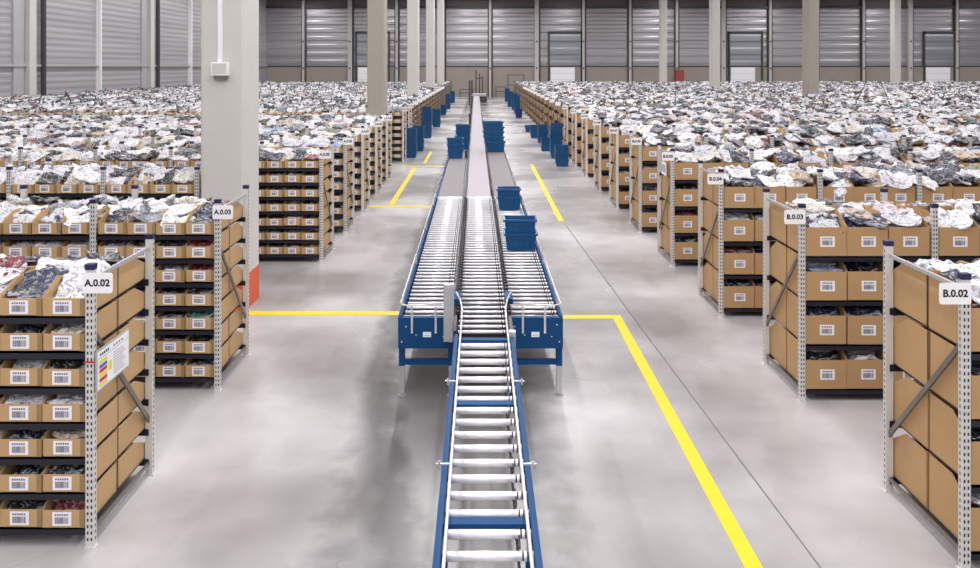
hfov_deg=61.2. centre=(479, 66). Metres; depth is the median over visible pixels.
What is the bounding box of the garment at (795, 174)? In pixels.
[788,169,814,185]
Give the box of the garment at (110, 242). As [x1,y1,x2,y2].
[103,240,128,245]
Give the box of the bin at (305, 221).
[302,208,324,225]
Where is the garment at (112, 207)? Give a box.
[108,198,140,214]
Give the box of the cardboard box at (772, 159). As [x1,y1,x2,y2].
[748,153,777,165]
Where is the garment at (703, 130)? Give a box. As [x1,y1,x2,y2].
[694,127,709,133]
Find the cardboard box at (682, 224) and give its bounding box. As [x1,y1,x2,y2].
[668,203,697,232]
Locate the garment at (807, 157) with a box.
[800,151,828,165]
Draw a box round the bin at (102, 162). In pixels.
[98,158,115,165]
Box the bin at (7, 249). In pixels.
[2,240,36,256]
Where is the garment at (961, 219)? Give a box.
[929,207,973,229]
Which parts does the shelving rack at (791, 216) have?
upright post, upright post, shelf, shelf, shelf, shelf, upright post, upright post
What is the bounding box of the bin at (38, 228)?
[32,207,66,234]
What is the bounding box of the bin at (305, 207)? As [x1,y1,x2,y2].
[302,194,324,210]
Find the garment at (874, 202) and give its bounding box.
[860,200,879,204]
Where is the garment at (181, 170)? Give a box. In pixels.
[178,169,193,181]
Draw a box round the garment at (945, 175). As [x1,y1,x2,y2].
[922,166,959,184]
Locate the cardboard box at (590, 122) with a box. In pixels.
[588,115,600,128]
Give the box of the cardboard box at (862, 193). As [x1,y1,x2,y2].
[851,175,883,202]
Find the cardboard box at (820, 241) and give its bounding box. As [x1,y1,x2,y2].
[787,206,846,255]
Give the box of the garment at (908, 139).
[900,136,920,142]
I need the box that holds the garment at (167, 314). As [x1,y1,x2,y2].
[157,311,186,318]
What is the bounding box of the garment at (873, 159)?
[853,156,881,162]
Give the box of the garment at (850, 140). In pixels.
[840,133,865,144]
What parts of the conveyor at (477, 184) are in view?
guide rail, frame, frame, guide rail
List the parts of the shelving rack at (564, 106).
upright post, upright post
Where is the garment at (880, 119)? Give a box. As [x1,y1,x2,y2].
[875,117,890,124]
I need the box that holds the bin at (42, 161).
[41,154,58,165]
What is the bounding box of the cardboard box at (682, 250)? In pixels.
[668,229,697,258]
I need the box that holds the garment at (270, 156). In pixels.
[259,150,284,160]
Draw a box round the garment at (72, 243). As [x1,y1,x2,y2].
[67,242,89,245]
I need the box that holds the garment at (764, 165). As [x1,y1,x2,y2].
[751,161,776,172]
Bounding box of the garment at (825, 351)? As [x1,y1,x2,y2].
[810,350,830,352]
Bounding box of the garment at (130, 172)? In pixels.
[109,167,139,176]
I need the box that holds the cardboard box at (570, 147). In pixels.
[568,143,573,153]
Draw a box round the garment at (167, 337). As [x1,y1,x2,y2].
[161,335,186,340]
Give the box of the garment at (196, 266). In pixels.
[192,264,213,269]
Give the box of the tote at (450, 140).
[446,137,463,143]
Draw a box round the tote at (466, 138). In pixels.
[455,135,470,141]
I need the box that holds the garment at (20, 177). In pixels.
[13,171,39,181]
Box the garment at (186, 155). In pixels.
[180,152,191,160]
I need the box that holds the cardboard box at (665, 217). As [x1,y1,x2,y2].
[661,200,667,226]
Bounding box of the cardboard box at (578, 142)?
[577,138,583,149]
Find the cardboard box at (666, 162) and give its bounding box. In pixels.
[661,150,667,175]
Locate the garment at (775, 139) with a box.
[767,135,785,141]
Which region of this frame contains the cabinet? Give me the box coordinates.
[674,70,684,81]
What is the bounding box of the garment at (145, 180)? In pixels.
[132,175,151,183]
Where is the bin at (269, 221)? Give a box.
[266,214,285,225]
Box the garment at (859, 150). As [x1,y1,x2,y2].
[840,145,871,156]
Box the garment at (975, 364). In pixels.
[971,360,979,374]
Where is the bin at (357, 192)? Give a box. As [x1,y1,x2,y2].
[355,188,360,194]
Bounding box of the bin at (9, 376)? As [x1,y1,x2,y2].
[0,359,47,385]
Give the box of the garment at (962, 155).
[949,150,979,160]
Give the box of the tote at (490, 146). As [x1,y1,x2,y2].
[484,141,505,151]
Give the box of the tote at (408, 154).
[406,151,416,157]
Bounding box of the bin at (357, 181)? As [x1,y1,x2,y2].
[355,179,360,183]
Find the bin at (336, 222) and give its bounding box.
[329,217,343,225]
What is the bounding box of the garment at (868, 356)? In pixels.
[843,350,879,359]
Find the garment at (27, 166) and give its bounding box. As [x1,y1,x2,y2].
[13,163,31,170]
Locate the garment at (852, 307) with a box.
[843,306,863,309]
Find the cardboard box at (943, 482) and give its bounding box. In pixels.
[929,453,979,550]
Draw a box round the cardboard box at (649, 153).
[637,140,662,160]
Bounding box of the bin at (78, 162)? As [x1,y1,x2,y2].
[76,152,102,165]
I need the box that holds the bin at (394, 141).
[393,138,401,143]
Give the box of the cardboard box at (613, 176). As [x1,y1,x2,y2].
[612,164,614,180]
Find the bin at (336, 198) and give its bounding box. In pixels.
[329,192,343,201]
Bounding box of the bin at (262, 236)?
[259,229,267,239]
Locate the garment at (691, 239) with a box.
[674,236,696,241]
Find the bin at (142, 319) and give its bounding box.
[128,311,158,328]
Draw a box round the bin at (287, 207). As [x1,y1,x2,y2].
[284,200,302,210]
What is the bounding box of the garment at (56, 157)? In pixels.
[40,154,62,160]
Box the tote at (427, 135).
[424,133,431,137]
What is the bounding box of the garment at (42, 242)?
[35,240,64,245]
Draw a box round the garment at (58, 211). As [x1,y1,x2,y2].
[40,207,66,222]
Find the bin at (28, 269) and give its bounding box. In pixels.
[0,267,35,296]
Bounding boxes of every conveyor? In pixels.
[398,193,464,396]
[432,291,542,567]
[436,149,467,200]
[444,197,512,341]
[465,96,492,197]
[487,150,516,197]
[492,193,562,396]
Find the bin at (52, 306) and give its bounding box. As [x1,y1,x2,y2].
[43,268,116,315]
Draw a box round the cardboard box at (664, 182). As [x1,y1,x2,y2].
[661,175,667,200]
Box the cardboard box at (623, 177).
[615,165,633,184]
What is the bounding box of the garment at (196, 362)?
[190,359,213,364]
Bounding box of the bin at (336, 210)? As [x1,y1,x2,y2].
[329,205,343,213]
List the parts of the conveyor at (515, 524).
leg, frame, guide rail, leg, cross plate, cross plate, cross plate, leg, guide rail, frame, leg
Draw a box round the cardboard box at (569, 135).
[568,131,573,141]
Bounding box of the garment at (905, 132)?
[890,129,910,138]
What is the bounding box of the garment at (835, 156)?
[825,151,848,163]
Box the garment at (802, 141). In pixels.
[792,134,817,146]
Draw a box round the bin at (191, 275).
[186,250,228,281]
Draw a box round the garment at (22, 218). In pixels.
[12,213,36,222]
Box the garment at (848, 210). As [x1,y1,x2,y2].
[844,206,890,223]
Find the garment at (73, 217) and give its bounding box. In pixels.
[63,207,89,225]
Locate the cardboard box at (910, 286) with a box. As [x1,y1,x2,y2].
[893,260,967,326]
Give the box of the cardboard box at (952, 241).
[912,206,979,255]
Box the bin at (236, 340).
[227,331,242,358]
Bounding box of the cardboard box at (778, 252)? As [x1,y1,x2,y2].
[770,241,788,283]
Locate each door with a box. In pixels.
[355,31,389,81]
[548,31,581,81]
[728,31,762,81]
[923,31,955,81]
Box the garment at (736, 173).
[725,167,755,178]
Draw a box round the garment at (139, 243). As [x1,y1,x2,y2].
[129,240,157,246]
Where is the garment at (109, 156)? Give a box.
[104,150,120,160]
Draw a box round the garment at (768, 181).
[757,174,794,186]
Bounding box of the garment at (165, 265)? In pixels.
[163,264,186,267]
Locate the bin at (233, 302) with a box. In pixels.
[229,288,242,313]
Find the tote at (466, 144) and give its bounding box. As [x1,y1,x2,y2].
[462,141,469,148]
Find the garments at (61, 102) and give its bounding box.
[0,80,979,503]
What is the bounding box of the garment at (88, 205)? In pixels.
[79,203,107,214]
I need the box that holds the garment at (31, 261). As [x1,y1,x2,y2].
[24,254,50,265]
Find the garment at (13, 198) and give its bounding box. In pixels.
[6,194,39,204]
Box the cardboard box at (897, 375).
[893,371,913,382]
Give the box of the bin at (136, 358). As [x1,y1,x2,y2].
[117,350,144,391]
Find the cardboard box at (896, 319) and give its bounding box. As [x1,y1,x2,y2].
[893,316,922,325]
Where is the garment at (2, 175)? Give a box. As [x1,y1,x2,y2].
[0,172,5,183]
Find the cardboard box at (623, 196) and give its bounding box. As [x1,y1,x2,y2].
[615,183,633,203]
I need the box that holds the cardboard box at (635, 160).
[633,158,636,176]
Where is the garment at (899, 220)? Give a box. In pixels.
[881,205,916,226]
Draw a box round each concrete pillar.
[201,0,258,311]
[367,0,386,115]
[407,0,418,94]
[426,0,434,87]
[437,0,443,83]
[659,0,666,82]
[709,0,719,86]
[802,0,818,93]
[890,0,900,82]
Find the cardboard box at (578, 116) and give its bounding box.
[577,110,588,122]
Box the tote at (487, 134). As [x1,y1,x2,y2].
[482,131,504,138]
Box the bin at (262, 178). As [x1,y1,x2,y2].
[259,172,267,182]
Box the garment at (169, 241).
[166,240,186,242]
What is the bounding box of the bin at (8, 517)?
[0,500,46,526]
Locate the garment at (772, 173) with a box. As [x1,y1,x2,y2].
[753,169,776,177]
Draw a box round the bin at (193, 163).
[191,153,200,166]
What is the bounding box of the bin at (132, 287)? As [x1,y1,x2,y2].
[129,287,159,305]
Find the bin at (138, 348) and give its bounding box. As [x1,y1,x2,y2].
[129,335,158,352]
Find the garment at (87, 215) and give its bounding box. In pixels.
[77,205,102,218]
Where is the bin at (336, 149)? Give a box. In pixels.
[328,144,343,152]
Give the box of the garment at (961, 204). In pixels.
[954,201,972,209]
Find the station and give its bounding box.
[469,80,486,104]
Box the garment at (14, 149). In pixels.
[11,144,36,152]
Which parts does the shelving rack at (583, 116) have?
upright post, upright post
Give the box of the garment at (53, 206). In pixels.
[48,203,75,215]
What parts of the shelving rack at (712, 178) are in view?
upright post, upright post, shelf, shelf, shelf, shelf, upright post, upright post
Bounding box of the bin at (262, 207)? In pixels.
[259,200,267,210]
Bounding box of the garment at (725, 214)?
[724,213,748,216]
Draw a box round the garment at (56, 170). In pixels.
[37,164,69,175]
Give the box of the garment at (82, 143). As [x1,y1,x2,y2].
[66,138,86,146]
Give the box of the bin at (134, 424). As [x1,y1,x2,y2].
[115,411,144,455]
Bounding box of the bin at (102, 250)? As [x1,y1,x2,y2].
[98,240,130,257]
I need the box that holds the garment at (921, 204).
[915,203,950,206]
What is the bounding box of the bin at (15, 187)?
[12,176,41,192]
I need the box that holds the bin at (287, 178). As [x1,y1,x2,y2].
[284,171,302,181]
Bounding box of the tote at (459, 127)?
[455,124,470,130]
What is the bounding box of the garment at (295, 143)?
[283,139,301,146]
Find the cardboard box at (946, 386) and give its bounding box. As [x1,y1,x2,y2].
[930,332,979,418]
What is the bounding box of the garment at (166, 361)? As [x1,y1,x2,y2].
[160,359,186,366]
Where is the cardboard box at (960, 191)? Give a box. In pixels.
[949,182,979,201]
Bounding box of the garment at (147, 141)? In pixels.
[140,136,150,145]
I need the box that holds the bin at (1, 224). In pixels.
[0,208,18,234]
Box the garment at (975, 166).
[965,163,979,170]
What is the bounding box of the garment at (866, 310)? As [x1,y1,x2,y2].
[844,306,881,315]
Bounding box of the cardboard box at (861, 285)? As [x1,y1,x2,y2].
[842,262,882,299]
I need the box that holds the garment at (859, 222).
[843,204,892,229]
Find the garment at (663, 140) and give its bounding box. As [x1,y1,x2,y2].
[655,136,674,146]
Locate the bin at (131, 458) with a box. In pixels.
[114,442,144,487]
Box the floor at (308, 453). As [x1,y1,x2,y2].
[0,97,979,567]
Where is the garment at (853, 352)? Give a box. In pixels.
[846,350,877,354]
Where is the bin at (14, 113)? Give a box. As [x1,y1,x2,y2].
[11,109,18,115]
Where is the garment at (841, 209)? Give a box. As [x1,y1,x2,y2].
[837,202,863,212]
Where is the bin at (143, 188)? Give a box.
[128,175,152,192]
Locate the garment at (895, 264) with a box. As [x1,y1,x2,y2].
[893,262,901,269]
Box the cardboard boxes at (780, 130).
[514,82,979,287]
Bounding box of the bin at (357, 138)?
[348,132,360,141]
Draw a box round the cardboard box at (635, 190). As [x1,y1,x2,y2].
[633,179,636,199]
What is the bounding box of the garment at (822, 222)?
[806,212,840,232]
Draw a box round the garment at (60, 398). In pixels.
[47,394,84,403]
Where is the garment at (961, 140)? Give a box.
[952,135,969,144]
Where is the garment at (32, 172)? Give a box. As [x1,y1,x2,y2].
[25,168,41,175]
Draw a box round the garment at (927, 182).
[909,175,938,190]
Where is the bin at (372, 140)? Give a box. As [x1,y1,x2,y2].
[364,135,374,142]
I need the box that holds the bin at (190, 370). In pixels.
[185,340,228,376]
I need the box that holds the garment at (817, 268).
[806,262,842,271]
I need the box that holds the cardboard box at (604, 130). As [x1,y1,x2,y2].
[601,122,615,136]
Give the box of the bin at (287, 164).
[284,158,301,167]
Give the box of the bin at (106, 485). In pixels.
[42,462,115,527]
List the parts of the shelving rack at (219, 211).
upright post, upright post, shelf, upright post, shelf, shelf, shelf, shelf, shelf, shelf, upright post, upright post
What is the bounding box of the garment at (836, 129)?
[826,124,841,133]
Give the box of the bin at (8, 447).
[0,430,47,456]
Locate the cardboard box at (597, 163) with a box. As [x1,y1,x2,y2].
[596,152,598,167]
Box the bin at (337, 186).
[334,181,343,189]
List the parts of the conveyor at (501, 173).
frame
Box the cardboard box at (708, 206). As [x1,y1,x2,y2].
[703,201,712,233]
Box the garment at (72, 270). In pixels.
[68,267,84,274]
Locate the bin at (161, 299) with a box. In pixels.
[156,287,188,305]
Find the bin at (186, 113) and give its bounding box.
[185,109,195,115]
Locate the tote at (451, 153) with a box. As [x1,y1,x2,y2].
[447,148,463,157]
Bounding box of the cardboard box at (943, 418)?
[929,393,979,484]
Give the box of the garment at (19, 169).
[0,163,25,177]
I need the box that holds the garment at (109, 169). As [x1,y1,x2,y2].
[90,164,116,174]
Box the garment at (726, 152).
[715,150,729,161]
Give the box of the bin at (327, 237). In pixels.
[324,232,329,246]
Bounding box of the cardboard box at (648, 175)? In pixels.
[637,159,662,182]
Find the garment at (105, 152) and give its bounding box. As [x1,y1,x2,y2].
[101,150,119,160]
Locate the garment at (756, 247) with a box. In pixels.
[753,246,771,249]
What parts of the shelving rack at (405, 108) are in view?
upright post, upright post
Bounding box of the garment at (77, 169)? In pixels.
[72,163,96,174]
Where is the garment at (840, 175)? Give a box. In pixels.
[823,172,845,185]
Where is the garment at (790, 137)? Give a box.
[784,134,806,142]
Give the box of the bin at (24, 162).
[23,154,46,164]
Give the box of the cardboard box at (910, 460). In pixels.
[893,434,930,508]
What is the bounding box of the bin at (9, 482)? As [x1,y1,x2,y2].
[0,465,47,491]
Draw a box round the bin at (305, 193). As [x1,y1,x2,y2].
[302,180,324,196]
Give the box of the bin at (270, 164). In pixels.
[267,159,284,167]
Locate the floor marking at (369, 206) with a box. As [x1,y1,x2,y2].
[369,206,430,206]
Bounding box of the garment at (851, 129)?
[845,124,860,133]
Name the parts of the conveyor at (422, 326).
leg, frame, stop rail, panel, rating plate, leg, frame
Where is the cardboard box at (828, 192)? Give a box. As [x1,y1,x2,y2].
[813,175,853,201]
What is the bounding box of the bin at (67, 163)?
[58,160,76,165]
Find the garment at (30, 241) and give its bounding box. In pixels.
[11,240,34,244]
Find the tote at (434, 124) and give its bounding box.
[432,123,440,126]
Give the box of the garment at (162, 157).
[156,152,173,162]
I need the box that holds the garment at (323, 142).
[316,136,329,148]
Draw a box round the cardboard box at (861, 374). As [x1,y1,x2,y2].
[842,350,882,388]
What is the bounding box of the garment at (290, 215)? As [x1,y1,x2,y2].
[287,214,301,217]
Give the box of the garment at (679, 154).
[675,151,697,162]
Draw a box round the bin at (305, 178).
[302,166,324,182]
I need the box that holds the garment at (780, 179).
[776,174,805,186]
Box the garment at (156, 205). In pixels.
[144,200,169,211]
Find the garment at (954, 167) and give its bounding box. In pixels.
[931,162,959,171]
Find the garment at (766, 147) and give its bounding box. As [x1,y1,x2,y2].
[763,144,786,154]
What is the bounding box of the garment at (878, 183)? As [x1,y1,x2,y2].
[860,174,887,186]
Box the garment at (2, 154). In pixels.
[0,152,11,160]
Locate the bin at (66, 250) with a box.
[61,240,101,257]
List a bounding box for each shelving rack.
[0,104,407,161]
[0,123,369,211]
[0,158,200,200]
[0,185,249,390]
[0,233,155,548]
[3,117,381,194]
[4,101,412,127]
[7,99,417,127]
[7,112,391,181]
[10,97,421,125]
[13,95,425,124]
[15,93,428,106]
[18,141,334,262]
[23,131,354,232]
[65,91,434,124]
[66,92,431,106]
[86,89,436,108]
[105,88,438,108]
[122,87,440,108]
[138,86,442,110]
[166,85,443,104]
[178,84,445,104]
[261,86,443,104]
[516,82,971,93]
[521,84,967,107]
[523,85,971,111]
[523,86,976,113]
[525,87,962,114]
[528,88,966,118]
[530,89,971,121]
[533,90,977,124]
[536,92,959,123]
[540,93,965,123]
[545,95,971,137]
[550,97,979,122]
[555,100,955,136]
[562,103,962,154]
[570,106,971,165]
[581,110,962,177]
[593,115,973,190]
[609,122,957,208]
[629,131,971,232]
[657,143,956,266]
[697,160,975,316]
[762,188,979,401]
[881,240,979,567]
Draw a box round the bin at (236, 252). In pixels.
[229,244,242,268]
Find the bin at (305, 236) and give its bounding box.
[302,222,324,239]
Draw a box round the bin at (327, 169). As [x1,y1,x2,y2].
[325,164,329,177]
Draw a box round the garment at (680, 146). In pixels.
[673,141,692,150]
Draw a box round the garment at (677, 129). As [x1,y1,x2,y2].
[670,123,687,132]
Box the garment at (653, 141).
[645,139,661,144]
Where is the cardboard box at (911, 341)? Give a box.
[893,318,932,384]
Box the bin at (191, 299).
[185,273,228,305]
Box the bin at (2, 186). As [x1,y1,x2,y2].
[0,178,14,192]
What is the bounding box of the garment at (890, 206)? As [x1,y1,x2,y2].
[873,203,910,214]
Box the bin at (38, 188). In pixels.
[34,176,59,192]
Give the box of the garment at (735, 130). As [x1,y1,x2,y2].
[724,127,743,133]
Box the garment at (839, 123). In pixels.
[834,121,848,128]
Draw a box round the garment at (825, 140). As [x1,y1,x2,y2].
[814,136,831,143]
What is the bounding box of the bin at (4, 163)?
[1,157,17,166]
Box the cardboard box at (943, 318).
[929,270,979,351]
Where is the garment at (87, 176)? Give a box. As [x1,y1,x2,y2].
[73,168,107,183]
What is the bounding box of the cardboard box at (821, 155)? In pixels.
[794,152,827,165]
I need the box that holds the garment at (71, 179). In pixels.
[64,173,85,183]
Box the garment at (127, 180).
[117,171,140,183]
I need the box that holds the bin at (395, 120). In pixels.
[393,118,401,122]
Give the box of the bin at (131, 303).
[113,288,144,326]
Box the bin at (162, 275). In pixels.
[156,264,188,281]
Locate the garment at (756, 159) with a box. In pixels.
[747,153,767,161]
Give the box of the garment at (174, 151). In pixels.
[156,150,179,160]
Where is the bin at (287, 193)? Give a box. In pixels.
[284,186,302,196]
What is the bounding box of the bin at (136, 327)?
[114,319,144,350]
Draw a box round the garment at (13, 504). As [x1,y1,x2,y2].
[5,500,45,508]
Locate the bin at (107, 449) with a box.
[43,429,116,491]
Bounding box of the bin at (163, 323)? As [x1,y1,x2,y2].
[156,311,187,329]
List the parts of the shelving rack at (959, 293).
upright post, shelf, shelf, shelf, shelf, upright post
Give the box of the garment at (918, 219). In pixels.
[888,208,922,226]
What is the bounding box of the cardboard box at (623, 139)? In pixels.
[615,130,635,146]
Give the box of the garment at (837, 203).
[815,198,848,206]
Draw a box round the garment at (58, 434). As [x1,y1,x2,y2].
[51,430,84,438]
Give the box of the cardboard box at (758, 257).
[752,246,762,274]
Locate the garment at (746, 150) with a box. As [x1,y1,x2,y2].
[742,146,758,151]
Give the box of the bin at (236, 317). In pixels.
[227,309,242,335]
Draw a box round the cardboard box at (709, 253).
[703,231,714,264]
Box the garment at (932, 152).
[912,149,940,159]
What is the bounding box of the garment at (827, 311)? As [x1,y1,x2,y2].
[806,306,839,315]
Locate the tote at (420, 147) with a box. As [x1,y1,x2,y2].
[417,145,424,150]
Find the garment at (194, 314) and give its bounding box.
[188,311,213,317]
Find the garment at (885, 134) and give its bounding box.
[877,130,899,141]
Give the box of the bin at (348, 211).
[347,208,350,220]
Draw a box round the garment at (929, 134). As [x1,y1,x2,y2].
[920,131,940,142]
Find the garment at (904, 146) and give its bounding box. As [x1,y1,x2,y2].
[896,141,915,154]
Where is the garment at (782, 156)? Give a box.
[776,151,802,163]
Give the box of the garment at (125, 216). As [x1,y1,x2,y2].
[107,207,137,222]
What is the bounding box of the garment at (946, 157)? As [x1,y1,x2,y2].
[935,152,958,162]
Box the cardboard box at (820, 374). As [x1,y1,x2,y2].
[787,331,846,388]
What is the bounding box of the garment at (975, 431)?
[971,427,979,441]
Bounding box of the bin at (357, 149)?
[350,144,360,151]
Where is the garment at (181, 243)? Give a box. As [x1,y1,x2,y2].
[160,240,187,245]
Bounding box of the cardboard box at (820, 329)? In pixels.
[787,289,845,343]
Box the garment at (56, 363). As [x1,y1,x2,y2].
[48,359,84,368]
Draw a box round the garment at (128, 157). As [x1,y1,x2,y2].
[112,150,138,160]
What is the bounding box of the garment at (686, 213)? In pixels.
[675,210,694,215]
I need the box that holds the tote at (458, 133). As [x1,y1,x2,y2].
[455,130,470,135]
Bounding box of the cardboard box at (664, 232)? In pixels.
[661,225,668,251]
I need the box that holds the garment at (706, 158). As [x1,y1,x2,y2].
[692,152,715,162]
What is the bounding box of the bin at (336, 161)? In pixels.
[328,156,343,164]
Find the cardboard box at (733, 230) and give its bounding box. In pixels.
[713,204,753,240]
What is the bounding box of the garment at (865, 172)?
[849,166,878,177]
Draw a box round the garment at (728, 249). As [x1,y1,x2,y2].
[723,246,750,252]
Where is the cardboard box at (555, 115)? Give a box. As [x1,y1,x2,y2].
[554,111,558,119]
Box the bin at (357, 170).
[355,168,360,173]
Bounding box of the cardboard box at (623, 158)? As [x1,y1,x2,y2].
[615,146,633,165]
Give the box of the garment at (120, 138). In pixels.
[107,135,124,143]
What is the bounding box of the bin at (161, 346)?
[156,335,187,352]
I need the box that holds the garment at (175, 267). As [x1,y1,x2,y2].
[163,265,184,269]
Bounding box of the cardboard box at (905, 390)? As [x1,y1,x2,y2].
[893,377,932,448]
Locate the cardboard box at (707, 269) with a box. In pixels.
[703,262,714,296]
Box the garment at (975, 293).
[971,288,979,304]
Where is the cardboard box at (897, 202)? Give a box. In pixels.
[895,201,948,207]
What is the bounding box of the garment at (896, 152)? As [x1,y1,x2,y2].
[888,145,905,157]
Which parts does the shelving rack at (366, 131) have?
upright post, upright post, upright post, upright post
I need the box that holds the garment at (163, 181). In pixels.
[148,177,172,183]
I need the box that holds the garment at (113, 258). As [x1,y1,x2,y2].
[84,249,123,265]
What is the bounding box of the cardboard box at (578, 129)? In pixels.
[577,126,583,135]
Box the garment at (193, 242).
[188,240,213,245]
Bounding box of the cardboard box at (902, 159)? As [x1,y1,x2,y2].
[884,154,905,164]
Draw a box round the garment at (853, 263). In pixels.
[843,262,873,265]
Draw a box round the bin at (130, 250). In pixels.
[127,240,159,257]
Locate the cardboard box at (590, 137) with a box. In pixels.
[588,132,596,143]
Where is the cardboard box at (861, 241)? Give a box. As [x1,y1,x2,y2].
[827,206,887,255]
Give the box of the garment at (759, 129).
[748,125,768,132]
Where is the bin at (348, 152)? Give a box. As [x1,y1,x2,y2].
[347,150,350,161]
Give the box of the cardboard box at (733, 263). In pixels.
[713,236,753,274]
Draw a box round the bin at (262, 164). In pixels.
[259,160,266,167]
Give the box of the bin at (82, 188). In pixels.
[78,182,99,192]
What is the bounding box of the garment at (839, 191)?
[826,178,852,196]
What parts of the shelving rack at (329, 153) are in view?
upright post, upright post, upright post, shelf, shelf, shelf, shelf, shelf, shelf, shelf, upright post, upright post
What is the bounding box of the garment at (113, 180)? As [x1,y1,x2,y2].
[97,175,130,183]
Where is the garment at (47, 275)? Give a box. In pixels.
[21,267,57,292]
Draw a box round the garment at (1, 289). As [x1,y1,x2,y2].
[0,276,9,294]
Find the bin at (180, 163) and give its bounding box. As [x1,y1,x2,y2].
[174,153,197,165]
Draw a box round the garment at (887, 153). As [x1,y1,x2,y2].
[871,147,894,159]
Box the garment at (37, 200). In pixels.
[28,195,58,204]
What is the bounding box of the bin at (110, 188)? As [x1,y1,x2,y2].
[106,174,137,192]
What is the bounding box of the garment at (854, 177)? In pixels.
[844,171,876,183]
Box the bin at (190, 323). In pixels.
[185,295,228,329]
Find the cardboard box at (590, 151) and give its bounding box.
[588,146,596,158]
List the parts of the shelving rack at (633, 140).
upright post, upright post, shelf, shelf, shelf, shelf, upright post, upright post, upright post, upright post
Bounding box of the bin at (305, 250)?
[302,236,324,253]
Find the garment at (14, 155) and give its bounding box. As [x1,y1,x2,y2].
[9,150,30,159]
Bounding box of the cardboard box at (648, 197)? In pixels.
[637,181,662,204]
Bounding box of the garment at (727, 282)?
[723,279,748,285]
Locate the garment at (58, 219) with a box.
[50,215,62,222]
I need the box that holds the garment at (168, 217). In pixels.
[160,210,195,226]
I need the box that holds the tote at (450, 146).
[446,143,463,149]
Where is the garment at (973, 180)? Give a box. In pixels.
[959,174,979,185]
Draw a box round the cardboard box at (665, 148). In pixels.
[662,140,681,150]
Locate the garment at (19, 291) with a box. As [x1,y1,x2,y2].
[6,279,45,297]
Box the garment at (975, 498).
[971,494,979,506]
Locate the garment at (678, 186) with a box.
[674,184,694,188]
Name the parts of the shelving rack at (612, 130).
upright post, upright post, shelf, shelf, shelf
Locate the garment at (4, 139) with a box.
[0,135,10,144]
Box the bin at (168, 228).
[156,206,199,234]
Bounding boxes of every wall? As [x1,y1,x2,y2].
[0,0,265,96]
[266,0,979,96]
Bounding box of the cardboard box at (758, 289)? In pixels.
[752,279,782,307]
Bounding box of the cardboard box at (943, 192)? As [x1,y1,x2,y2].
[914,182,952,203]
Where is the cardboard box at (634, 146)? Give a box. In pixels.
[633,137,636,157]
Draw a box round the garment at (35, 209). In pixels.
[26,204,48,215]
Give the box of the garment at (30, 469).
[13,465,45,476]
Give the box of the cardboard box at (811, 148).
[792,138,814,150]
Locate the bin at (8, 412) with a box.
[0,394,47,421]
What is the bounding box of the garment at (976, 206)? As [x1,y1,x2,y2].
[972,203,979,220]
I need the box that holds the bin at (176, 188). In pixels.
[172,175,200,192]
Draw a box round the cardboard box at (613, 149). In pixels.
[612,145,614,161]
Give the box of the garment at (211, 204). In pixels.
[200,202,213,207]
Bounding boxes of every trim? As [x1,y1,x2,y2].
[0,64,267,66]
[12,0,45,97]
[96,0,101,90]
[140,0,159,87]
[188,0,191,84]
[266,6,979,66]
[301,0,306,81]
[348,0,353,81]
[394,0,399,81]
[444,0,445,81]
[488,0,492,96]
[535,0,539,81]
[581,0,585,80]
[627,0,632,81]
[674,0,678,69]
[721,0,726,81]
[767,0,772,81]
[860,0,865,81]
[907,0,913,81]
[953,0,958,81]
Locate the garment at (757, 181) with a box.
[748,173,764,186]
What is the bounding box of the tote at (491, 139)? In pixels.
[483,135,504,146]
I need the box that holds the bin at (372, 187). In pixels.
[370,182,374,189]
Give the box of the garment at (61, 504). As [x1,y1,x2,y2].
[53,500,84,509]
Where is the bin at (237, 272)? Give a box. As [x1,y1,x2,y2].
[229,266,242,291]
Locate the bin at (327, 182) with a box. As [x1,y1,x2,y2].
[325,178,329,190]
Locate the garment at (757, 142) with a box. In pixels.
[745,138,764,147]
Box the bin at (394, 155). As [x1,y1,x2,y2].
[393,152,401,157]
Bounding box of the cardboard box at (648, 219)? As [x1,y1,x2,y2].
[637,202,662,226]
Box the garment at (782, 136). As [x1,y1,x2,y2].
[767,133,787,145]
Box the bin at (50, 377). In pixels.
[42,332,116,386]
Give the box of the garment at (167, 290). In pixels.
[161,287,186,293]
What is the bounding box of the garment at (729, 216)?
[723,213,750,219]
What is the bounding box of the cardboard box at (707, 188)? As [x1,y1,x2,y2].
[703,170,712,201]
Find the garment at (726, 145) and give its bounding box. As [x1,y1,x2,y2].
[711,141,736,150]
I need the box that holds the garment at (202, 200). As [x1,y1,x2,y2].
[191,199,205,204]
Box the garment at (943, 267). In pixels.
[929,260,979,280]
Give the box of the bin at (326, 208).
[325,206,329,218]
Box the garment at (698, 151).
[692,147,713,156]
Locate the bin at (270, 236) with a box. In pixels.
[267,229,284,239]
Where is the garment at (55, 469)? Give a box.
[45,465,84,473]
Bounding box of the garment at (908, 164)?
[905,160,927,168]
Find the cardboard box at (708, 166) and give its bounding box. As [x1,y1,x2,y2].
[698,153,723,174]
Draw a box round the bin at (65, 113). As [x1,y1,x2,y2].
[64,109,76,115]
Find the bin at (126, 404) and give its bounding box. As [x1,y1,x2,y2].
[114,381,144,423]
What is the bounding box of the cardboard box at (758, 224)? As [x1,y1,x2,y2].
[751,213,762,240]
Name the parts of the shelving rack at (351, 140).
upright post, upright post, upright post, upright post, shelf, shelf, shelf, shelf, shelf, shelf, shelf, upright post, upright post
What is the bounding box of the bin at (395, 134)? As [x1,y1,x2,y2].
[394,131,401,136]
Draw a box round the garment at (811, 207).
[792,199,834,213]
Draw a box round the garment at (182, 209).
[168,203,196,216]
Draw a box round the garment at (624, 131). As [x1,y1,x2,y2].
[619,127,635,134]
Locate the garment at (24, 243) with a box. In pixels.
[11,240,32,245]
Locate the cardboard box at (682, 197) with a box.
[668,177,697,205]
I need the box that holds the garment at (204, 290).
[187,287,213,293]

